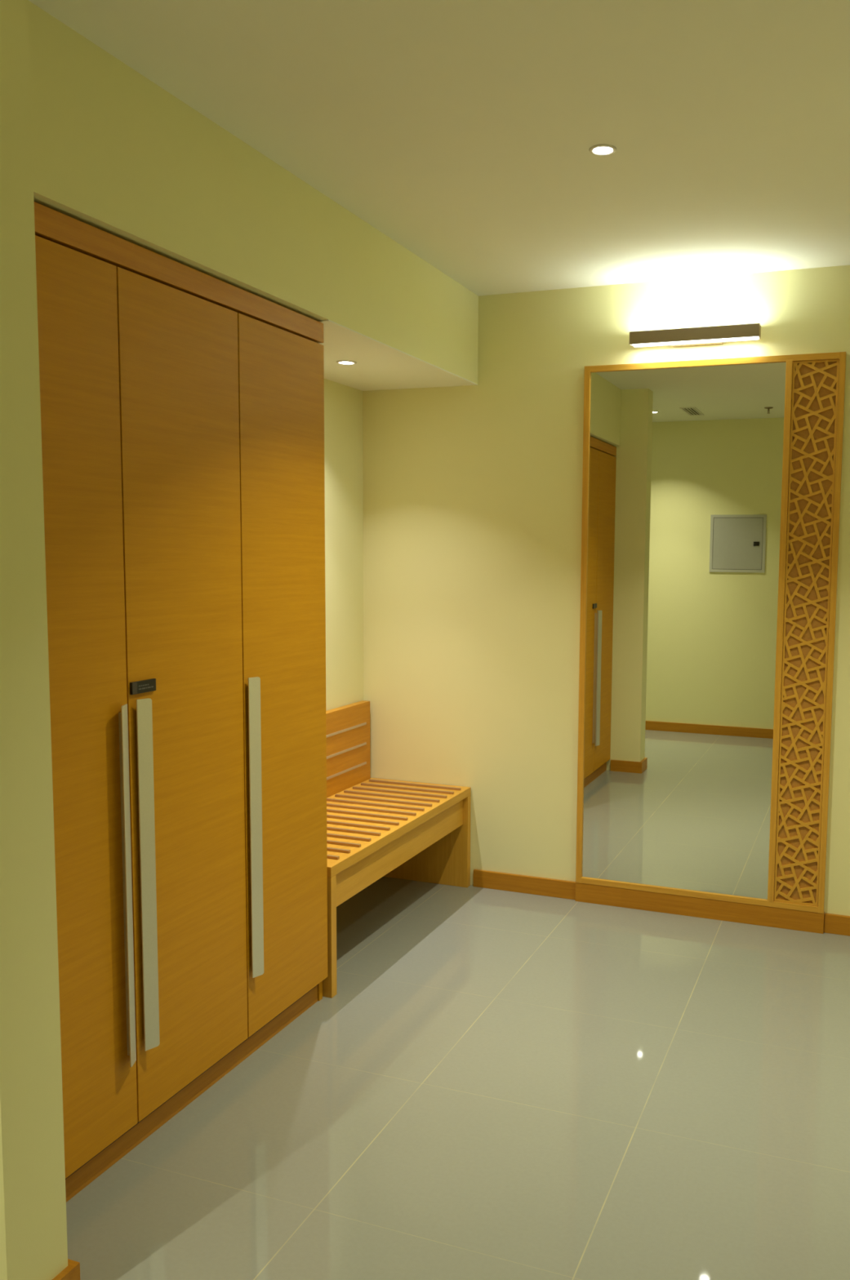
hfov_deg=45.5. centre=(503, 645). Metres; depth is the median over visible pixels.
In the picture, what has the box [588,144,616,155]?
recessed light
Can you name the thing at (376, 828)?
bench
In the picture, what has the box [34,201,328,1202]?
wardrobe
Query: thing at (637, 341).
diffuser
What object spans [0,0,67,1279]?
wall pier
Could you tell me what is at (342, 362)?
recessed light
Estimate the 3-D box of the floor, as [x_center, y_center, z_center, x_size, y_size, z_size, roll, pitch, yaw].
[-0.238,1.398,2.380,3.590,0.100,4.780,2,6,20]
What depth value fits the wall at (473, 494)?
4.56 m
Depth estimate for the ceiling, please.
2.62 m
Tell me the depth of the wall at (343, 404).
4.62 m
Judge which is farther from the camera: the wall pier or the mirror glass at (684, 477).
the mirror glass at (684, 477)
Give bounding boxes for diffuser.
[632,336,759,346]
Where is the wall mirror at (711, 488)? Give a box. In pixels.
[574,351,846,933]
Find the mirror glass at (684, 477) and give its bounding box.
[582,361,786,899]
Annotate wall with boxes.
[27,0,478,383]
[324,378,363,711]
[362,265,849,920]
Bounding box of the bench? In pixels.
[322,700,471,998]
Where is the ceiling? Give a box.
[28,0,849,296]
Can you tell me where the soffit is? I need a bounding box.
[316,319,477,391]
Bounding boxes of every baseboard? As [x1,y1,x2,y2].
[52,1258,79,1279]
[473,869,575,899]
[823,912,849,936]
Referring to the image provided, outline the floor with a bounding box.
[66,876,849,1279]
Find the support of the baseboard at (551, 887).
attached to the wall at (473, 494)
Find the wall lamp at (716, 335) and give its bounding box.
[629,323,760,346]
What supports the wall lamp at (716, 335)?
attached to the wall at (473, 494)
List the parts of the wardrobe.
door, handle, name plate, handle, door, handle, door, panel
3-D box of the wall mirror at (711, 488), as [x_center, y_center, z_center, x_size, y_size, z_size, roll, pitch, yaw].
[0.840,-0.003,4.268,1.068,2.361,0.031,2,6,20]
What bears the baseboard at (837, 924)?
attached to the wall at (473, 494)
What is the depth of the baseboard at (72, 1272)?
2.09 m
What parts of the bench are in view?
leg, rod, rod, rod, backrest, rod, rod, rod, rod, rod, rod, rod, rod, rod, seat, rod, rod, rod, leg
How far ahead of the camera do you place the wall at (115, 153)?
2.71 m
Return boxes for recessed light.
[335,360,356,364]
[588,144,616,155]
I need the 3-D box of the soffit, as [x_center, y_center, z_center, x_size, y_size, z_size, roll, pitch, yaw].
[-0.616,-1.129,4.012,0.580,0.004,1.326,2,6,20]

